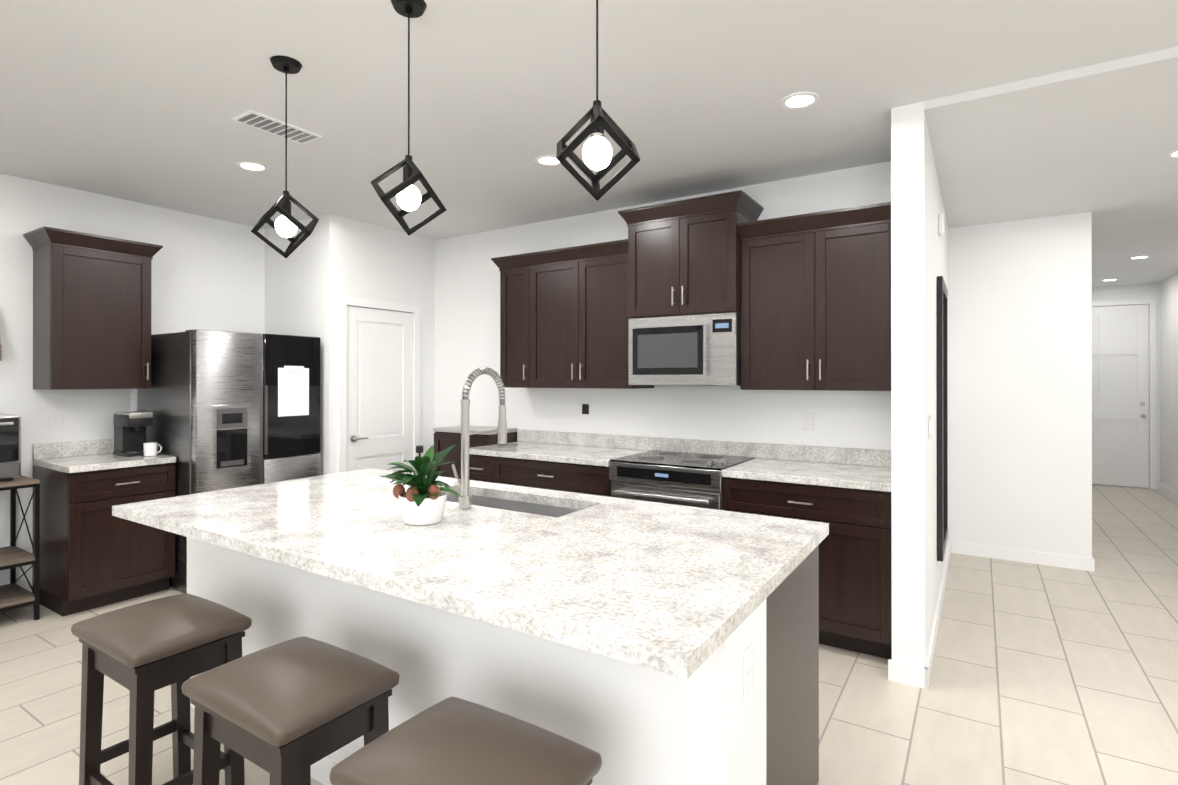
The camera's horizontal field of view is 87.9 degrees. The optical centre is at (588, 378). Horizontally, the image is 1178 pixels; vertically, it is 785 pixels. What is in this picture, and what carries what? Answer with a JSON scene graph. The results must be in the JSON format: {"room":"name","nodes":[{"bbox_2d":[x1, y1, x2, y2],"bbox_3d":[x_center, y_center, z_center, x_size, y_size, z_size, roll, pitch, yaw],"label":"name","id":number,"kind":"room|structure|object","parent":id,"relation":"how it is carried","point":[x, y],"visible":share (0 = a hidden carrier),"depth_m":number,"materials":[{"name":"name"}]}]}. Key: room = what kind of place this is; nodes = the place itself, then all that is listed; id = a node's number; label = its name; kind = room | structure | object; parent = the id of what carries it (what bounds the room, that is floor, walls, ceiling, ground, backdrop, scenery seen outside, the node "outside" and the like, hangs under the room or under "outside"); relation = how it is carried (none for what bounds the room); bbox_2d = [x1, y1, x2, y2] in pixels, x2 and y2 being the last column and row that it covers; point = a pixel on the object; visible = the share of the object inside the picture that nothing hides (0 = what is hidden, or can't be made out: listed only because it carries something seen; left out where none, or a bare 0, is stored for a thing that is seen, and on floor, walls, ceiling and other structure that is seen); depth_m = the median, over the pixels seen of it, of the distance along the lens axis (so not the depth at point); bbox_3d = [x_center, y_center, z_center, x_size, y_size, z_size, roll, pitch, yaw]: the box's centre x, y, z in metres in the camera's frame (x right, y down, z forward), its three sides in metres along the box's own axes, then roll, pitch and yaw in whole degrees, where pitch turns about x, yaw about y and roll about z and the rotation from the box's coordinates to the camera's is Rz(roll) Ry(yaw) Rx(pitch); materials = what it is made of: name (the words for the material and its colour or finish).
{"room":"kitchen","nodes":[
{"label":"kitchen","id":0,"kind":"room"},
{"bbox_2d":[0,173,264,591],"bbox_3d":[-4.497,0.074,2.786,0.120,2.750,6.290,0,0,33],"label":"wall","id":1,"kind":"structure","parent":0,"point":[207,273],"depth_m":4.30,"materials":[{"name":"paint"}]},
{"bbox_2d":[0,343,1,360],"bbox_3d":[-3.833,-0.275,3.597,0.120,0.330,0.530,0,0,33],"label":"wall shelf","id":2,"kind":"object","parent":1,"relation":"attached to","point":[0,352],"visible":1,"depth_m":3.79,"materials":[{"name":"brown wood"}]},
{"bbox_2d":[23,226,162,389],"bbox_3d":[-3.336,-0.432,4.134,0.379,1.006,0.648,0,0,33],"label":"upper cabinet","id":3,"kind":"object","parent":1,"relation":"attached to","point":[91,311],"visible":1,"depth_m":4.00,"materials":[{"name":"brown wood"}]},
{"bbox_2d":[264,216,319,336],"bbox_3d":[-2.447,0.078,5.137,0.800,2.750,0.120,0,0,33],"label":"wall","id":4,"kind":"structure","parent":0,"point":[292,293],"depth_m":5.07,"materials":[{"name":"paint"}]},
{"bbox_2d":[320,213,434,475],"bbox_3d":[-1.795,0.078,5.302,0.120,2.750,1.100,0,0,33],"label":"wall","id":5,"kind":"structure","parent":0,"point":[360,259],"depth_m":5.11,"materials":[{"name":"paint"}]},
{"bbox_2d":[338,296,419,472],"bbox_3d":[-1.818,0.397,5.250,0.136,2.112,0.834,0,0,33],"label":"door frame","id":6,"kind":"structure","parent":5,"relation":"attached to","point":[344,302],"depth_m":4.93,"materials":[{"name":"white wood"}]},
{"bbox_2d":[347,306,412,472],"bbox_3d":[-1.770,0.429,5.223,0.105,2.032,0.700,0,0,33],"label":"pantry door","id":7,"kind":"structure","parent":5,"relation":"in","point":[379,389],"depth_m":5.22,"materials":[{"name":"white wood"}]},
{"bbox_2d":[0,484,1177,784],"bbox_3d":[2.024,1.480,3.271,11.000,0.060,14.500,0,0,33],"label":"floor","id":8,"kind":"structure","parent":0,"point":[1050,676],"depth_m":2.85,"materials":[{"name":"tile"}]},
{"bbox_2d":[0,475,39,619],"bbox_3d":[-3.724,1.030,3.430,0.466,0.840,0.870,0,0,33],"label":"cart","id":9,"kind":"object","parent":8,"relation":"on","point":[13,595],"visible":0.92,"depth_m":3.67,"materials":[{"name":"black metal"}]},
{"bbox_2d":[0,413,20,480],"bbox_3d":[-3.640,0.413,3.537,0.414,0.390,0.460,0,0,33],"label":"air fryer oven","id":10,"kind":"object","parent":9,"relation":"on","point":[10,447],"visible":1,"depth_m":3.60,"materials":[{"name":"silver metal"}]},
{"bbox_2d":[32,439,175,616],"bbox_3d":[-3.213,0.941,4.070,0.654,1.020,0.580,0,0,33],"label":"base cabinet","id":11,"kind":"object","parent":8,"relation":"on","point":[94,553],"visible":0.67,"depth_m":3.87,"materials":[{"name":"black wood"}]},
{"bbox_2d":[113,411,152,456],"bbox_3d":[-3.171,0.381,4.252,0.252,0.298,0.150,0,0,33],"label":"coffee maker","id":12,"kind":"object","parent":11,"relation":"on","point":[129,433],"visible":0.94,"depth_m":4.21,"materials":[{"name":"black plastic"}]},
{"bbox_2d":[143,442,161,455],"bbox_3d":[-2.988,0.486,4.188,0.080,0.088,0.109,0,0,33],"label":"mug","id":13,"kind":"object","parent":11,"relation":"on","point":[151,448],"visible":1,"depth_m":4.15,"materials":[{"name":"white ceramic"}]},
{"bbox_2d":[71,594,251,784],"bbox_3d":[-1.386,1.099,1.987,0.450,0.696,0.350,0,0,33],"label":"stool","id":14,"kind":"object","parent":8,"relation":"on","point":[142,652],"visible":0.96,"depth_m":1.92,"materials":[{"name":"brown leather"}]},
{"bbox_2d":[138,329,319,592],"bbox_3d":[-2.709,0.554,4.642,0.883,1.775,0.905,0,0,33],"label":"fridge","id":15,"kind":"object","parent":8,"relation":"on","point":[229,409],"visible":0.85,"depth_m":4.28,"materials":[{"name":"silver metal"}]},
{"bbox_2d":[181,636,399,784],"bbox_3d":[-0.782,1.098,1.613,0.450,0.696,0.350,0,0,33],"label":"stool","id":16,"kind":"object","parent":8,"relation":"on","point":[290,712],"visible":1,"depth_m":1.53,"materials":[{"name":"brown leather"}]},
{"bbox_2d":[330,697,601,784],"bbox_3d":[-0.249,1.098,1.259,0.450,0.696,0.350,0,0,33],"label":"stool","id":17,"kind":"object","parent":8,"relation":"on","point":[452,741],"visible":1,"depth_m":1.24,"materials":[{"name":"brown leather"}]},
{"bbox_2d":[433,425,517,478],"bbox_3d":[-0.971,0.938,5.205,0.632,1.030,0.368,0,0,33],"label":"base cabinet","id":18,"kind":"object","parent":8,"relation":"on","point":[446,437],"visible":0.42,"depth_m":5.11,"materials":[{"name":"brown wood"}]},
{"bbox_2d":[469,453,500,483],"bbox_3d":[-0.622,1.012,4.816,0.358,0.880,0.648,0,0,33],"label":"base cabinet","id":19,"kind":"object","parent":8,"relation":"on","point":[485,467],"depth_m":4.53,"materials":[{"name":"black wood"}]},
{"bbox_2d":[186,488,818,784],"bbox_3d":[-0.483,1.008,2.480,2.534,0.880,1.008,0,0,33],"label":"kitchen island","id":20,"kind":"object","parent":8,"relation":"on","point":[645,727],"depth_m":1.78,"materials":[{"name":"paint"}]},
{"bbox_2d":[112,480,799,679],"bbox_3d":[-0.675,0.548,2.186,2.564,0.040,0.820,0,0,33],"label":"island countertop","id":21,"kind":"structure","parent":20,"relation":"on","point":[665,603],"depth_m":1.77,"materials":[{"name":"white stone"}]},
{"bbox_2d":[378,445,461,524],"bbox_3d":[-0.632,0.389,2.250,0.319,0.275,0.306,0,0,33],"label":"plant","id":22,"kind":"object","parent":21,"relation":"on","point":[422,499],"visible":1,"depth_m":2.20,"materials":[{"name":"green plant"}]},
{"bbox_2d":[452,366,507,508],"bbox_3d":[-0.464,0.238,2.603,0.102,0.577,0.281,0,0,33],"label":"faucet","id":23,"kind":"object","parent":21,"relation":"on","point":[465,499],"visible":0.98,"depth_m":2.49,"materials":[{"name":"silver metal"}]},
{"bbox_2d":[300,468,827,563],"bbox_3d":[-0.330,0.549,2.725,2.564,0.040,0.460,0,0,33],"label":"island countertop","id":24,"kind":"structure","parent":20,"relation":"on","point":[793,535],"depth_m":2.34,"materials":[{"name":"white stone"}]},
{"bbox_2d":[743,643,753,699],"bbox_3d":[0.398,0.729,1.523,0.007,0.115,0.070,0,0,33],"label":"outlet","id":25,"kind":"object","parent":20,"relation":"attached to","point":[748,670],"visible":1,"depth_m":1.51,"materials":[{"name":"white plastic"}]},
{"bbox_2d":[501,457,610,496],"bbox_3d":[-0.132,1.012,4.502,1.039,0.880,0.648,0,0,33],"label":"base cabinet","id":26,"kind":"object","parent":8,"relation":"on","point":[567,461],"depth_m":4.18,"materials":[{"name":"black wood"}]},
{"bbox_2d":[469,441,652,464],"bbox_3d":[-0.236,0.552,4.564,1.280,0.040,0.658,0,0,33],"label":"countertop","id":27,"kind":"structure","parent":26,"relation":"on","point":[594,454],"depth_m":4.44,"materials":[{"name":"white stone"}]},
{"bbox_2d":[609,450,753,509],"bbox_3d":[0.601,0.977,3.980,0.752,0.947,0.681,0,0,33],"label":"range","id":28,"kind":"object","parent":8,"relation":"on","point":[682,478],"visible":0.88,"depth_m":3.76,"materials":[{"name":"silver metal"}]},
{"bbox_2d":[722,443,891,659],"bbox_3d":[1.313,0.940,3.557,0.895,1.020,0.684,0,0,33],"label":"base cabinet","id":29,"kind":"object","parent":8,"relation":"on","point":[845,493],"visible":0.5,"depth_m":3.23,"materials":[{"name":"black wood"}]},
{"bbox_2d":[0,0,1177,239],"bbox_3d":[2.024,-1.331,3.276,11.000,0.060,14.500,0,0,33],"label":"ceiling","id":30,"kind":"structure","parent":0,"point":[140,100],"depth_m":2.73,"materials":[{"name":"paint"}]},
{"bbox_2d":[236,161,268,171],"bbox_3d":[-2.060,-1.296,3.740,0.176,0.006,0.176,0,0,33],"label":"recessed light","id":31,"kind":"object","parent":30,"relation":"in","point":[252,166],"visible":1,"depth_m":3.74,"materials":[{"name":"white"}]},
{"bbox_2d":[232,110,321,143],"bbox_3d":[-1.608,-1.295,3.166,0.180,0.010,0.380,0,0,33],"label":"ceiling vent","id":32,"kind":"object","parent":30,"relation":"in","point":[261,121],"visible":0.96,"depth_m":3.14,"materials":[{"name":"white metal"}]},
{"bbox_2d":[251,55,318,257],"bbox_3d":[-1.249,-0.897,2.520,0.254,0.808,0.251,0,0,33],"label":"pendant light","id":33,"kind":"object","parent":30,"relation":"hanging from","point":[286,224],"visible":1,"depth_m":2.50,"materials":[{"name":"black metal"}]},
{"bbox_2d":[371,0,445,235],"bbox_3d":[-0.626,-0.898,2.121,0.240,0.808,0.260,0,0,33],"label":"pendant light","id":34,"kind":"object","parent":30,"relation":"hanging from","point":[407,194],"visible":1,"depth_m":2.10,"materials":[{"name":"black metal"}]},
{"bbox_2d":[535,155,560,165],"bbox_3d":[-0.235,-1.297,3.641,0.176,0.006,0.176,0,0,33],"label":"recessed light","id":35,"kind":"object","parent":30,"relation":"in","point":[547,160],"visible":0.92,"depth_m":3.63,"materials":[{"name":"white"}]},
{"bbox_2d":[556,0,639,200],"bbox_3d":[0.023,-0.898,1.706,0.260,0.808,0.237,0,0,33],"label":"pendant light","id":36,"kind":"object","parent":30,"relation":"hanging from","point":[597,152],"visible":1,"depth_m":1.68,"materials":[{"name":"black metal"}]},
{"bbox_2d":[780,92,819,109],"bbox_3d":[0.986,-1.298,2.860,0.176,0.006,0.176,0,0,33],"label":"recessed light","id":37,"kind":"object","parent":30,"relation":"in","point":[798,100],"visible":1,"depth_m":2.85,"materials":[{"name":"white"}]},
{"bbox_2d":[435,161,890,458],"bbox_3d":[0.197,0.077,4.751,4.070,2.750,0.120,0,0,33],"label":"wall","id":38,"kind":"structure","parent":0,"point":[467,307],"depth_m":4.66,"materials":[{"name":"paint"}]},
{"bbox_2d":[499,254,534,387],"bbox_3d":[-0.469,-0.433,4.909,0.358,1.010,0.329,0,0,33],"label":"upper cabinet","id":39,"kind":"object","parent":38,"relation":"attached to","point":[517,274],"depth_m":4.78,"materials":[{"name":"brown wood"}]},
{"bbox_2d":[517,429,652,448],"bbox_3d":[-0.065,0.482,4.833,1.280,0.100,0.020,0,0,33],"label":"backsplash","id":40,"kind":"structure","parent":38,"relation":"attached to","point":[607,441],"depth_m":4.79,"materials":[{"name":"white stone"}]},
{"bbox_2d":[582,404,588,413],"bbox_3d":[-0.028,0.242,4.816,0.060,0.080,0.011,0,0,33],"label":"electrical outlet","id":41,"kind":"object","parent":38,"relation":"attached to","point":[585,408],"visible":1,"depth_m":4.81,"materials":[{"name":"black plastic"}]},
{"bbox_2d":[535,242,653,388],"bbox_3d":[-0.013,-0.433,4.617,0.959,1.010,0.329,0,0,33],"label":"upper cabinet","id":42,"kind":"object","parent":38,"relation":"attached to","point":[581,333],"depth_m":4.44,"materials":[{"name":"brown wood"}]},
{"bbox_2d":[623,194,758,321],"bbox_3d":[0.692,-0.765,4.125,0.760,0.708,0.399,0,0,33],"label":"upper cabinet","id":43,"kind":"object","parent":38,"relation":"attached to","point":[680,258],"depth_m":3.93,"materials":[{"name":"brown wood"}]},
{"bbox_2d":[628,312,739,385],"bbox_3d":[0.680,-0.180,4.105,0.754,0.453,0.444,0,0,33],"label":"microwave","id":44,"kind":"object","parent":43,"relation":"attached to","point":[698,350],"visible":0.98,"depth_m":3.93,"materials":[{"name":"silver metal"}]},
{"bbox_2d":[653,437,755,457],"bbox_3d":[0.794,0.481,4.283,0.760,0.100,0.020,0,0,33],"label":"backsplash","id":45,"kind":"structure","parent":38,"relation":"attached to","point":[745,449],"depth_m":4.26,"materials":[{"name":"stone"}]},
{"bbox_2d":[803,412,813,429],"bbox_3d":[1.401,0.273,3.905,0.070,0.115,0.005,0,0,33],"label":"outlet","id":46,"kind":"object","parent":38,"relation":"attached to","point":[808,420],"visible":1,"depth_m":3.90,"materials":[{"name":"white plastic"}]},
{"bbox_2d":[740,202,890,390],"bbox_3d":[1.408,-0.435,3.708,0.895,1.010,0.329,0,0,33],"label":"upper cabinet","id":47,"kind":"object","parent":38,"relation":"attached to","point":[807,297],"depth_m":3.55,"materials":[{"name":"brown wood"}]},
{"bbox_2d":[891,101,948,666],"bbox_3d":[2.265,0.076,4.078,0.140,2.750,2.785,0,0,33],"label":"wall","id":48,"kind":"structure","parent":0,"point":[919,254],"depth_m":2.92,"materials":[{"name":"paint"}]},
{"bbox_2d":[929,415,931,439],"bbox_3d":[1.738,0.249,3.112,0.010,0.120,0.080,0,0,33],"label":"light switch","id":49,"kind":"object","parent":48,"relation":"attached to","point":[930,426],"visible":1,"depth_m":3.10,"materials":[{"name":"white plastic"}]},
{"bbox_2d":[922,541,951,688],"bbox_3d":[2.294,1.403,3.977,0.014,0.095,2.679,0,0,33],"label":"baseboard","id":50,"kind":"structure","parent":48,"relation":"attached to","point":[926,671],"depth_m":3.40,"materials":[{"name":"white wood"}]},
{"bbox_2d":[938,214,943,235],"bbox_3d":[2.226,-0.969,3.859,0.029,0.120,0.100,0,0,33],"label":"thermostat","id":51,"kind":"object","parent":48,"relation":"attached to","point":[941,224],"visible":1,"depth_m":3.82,"materials":[{"name":"white plastic"}]},
{"bbox_2d":[937,276,947,561],"bbox_3d":[2.276,0.241,3.932,0.030,1.700,0.680,0,0,33],"label":"mirror","id":52,"kind":"object","parent":48,"relation":"attached to","point":[942,414],"visible":0.98,"depth_m":3.65,"materials":[{"name":"black plastic"}]},
{"bbox_2d":[949,212,1091,557],"bbox_3d":[3.434,0.077,4.912,0.930,2.750,0.120,0,0,33],"label":"wall","id":53,"kind":"structure","parent":0,"point":[1020,384],"depth_m":4.84,"materials":[{"name":"paint"}]},
{"bbox_2d":[952,541,1093,571],"bbox_3d":[3.411,1.405,4.845,0.900,0.095,0.014,0,0,33],"label":"baseboard","id":54,"kind":"structure","parent":53,"relation":"attached to","point":[1034,557],"depth_m":4.82,"materials":[{"name":"white wood"}]},
{"bbox_2d":[924,47,1177,286],"bbox_3d":[5.889,-1.278,4.641,5.360,0.040,7.635,0,0,33],"label":"ceiling","id":55,"kind":"structure","parent":0,"point":[1099,141],"depth_m":3.47,"materials":[{"name":"paint"}]},
{"bbox_2d":[1128,255,1150,258],"bbox_3d":[5.698,-1.252,6.327,0.176,0.006,0.176,0,0,33],"label":"recessed light","id":56,"kind":"object","parent":55,"relation":"in","point":[1139,257],"visible":1,"depth_m":6.33,"materials":[{"name":"white"}]},
{"bbox_2d":[1166,150,1177,157],"bbox_3d":[3.323,-1.257,3.395,0.176,0.006,0.176,0,0,33],"label":"recessed light","id":57,"kind":"object","parent":55,"relation":"in","point":[1173,154],"visible":0.98,"depth_m":3.43,"materials":[{"name":"white"}]},
{"bbox_2d":[1092,283,1159,481],"bbox_3d":[6.990,0.084,8.418,1.520,2.750,0.120,0,0,33],"label":"wall","id":58,"kind":"structure","parent":0,"point":[1129,292],"depth_m":8.08,"materials":[{"name":"paint"}]},
{"bbox_2d":[1092,304,1148,487],"bbox_3d":[7.018,0.235,8.314,0.904,2.432,0.136,0,0,33],"label":"hall door","id":59,"kind":"structure","parent":58,"relation":"in","point":[1120,395],"depth_m":8.25,"materials":[{"name":"white wood"}]},
{"bbox_2d":[1092,298,1156,488],"bbox_3d":[7.053,0.203,8.368,1.044,2.512,0.136,0,0,33],"label":"door frame","id":60,"kind":"structure","parent":58,"relation":"attached to","point":[1151,302],"depth_m":8.05,"materials":[{"name":"white wood"}]},
{"bbox_2d":[1160,274,1177,491],"bbox_3d":[6.267,0.080,5.990,0.120,2.750,4.750,0,0,33],"label":"wall","id":61,"kind":"structure","parent":0,"point":[1169,382],"depth_m":7.62,"materials":[{"name":"paint"}]},
{"bbox_2d":[1157,482,1177,500],"bbox_3d":[6.172,1.407,5.969,0.020,0.095,4.884,0,0,33],"label":"baseboard","id":62,"kind":"structure","parent":61,"relation":"attached to","point":[1172,493],"depth_m":7.65,"materials":[{"name":"white"}]}
]}

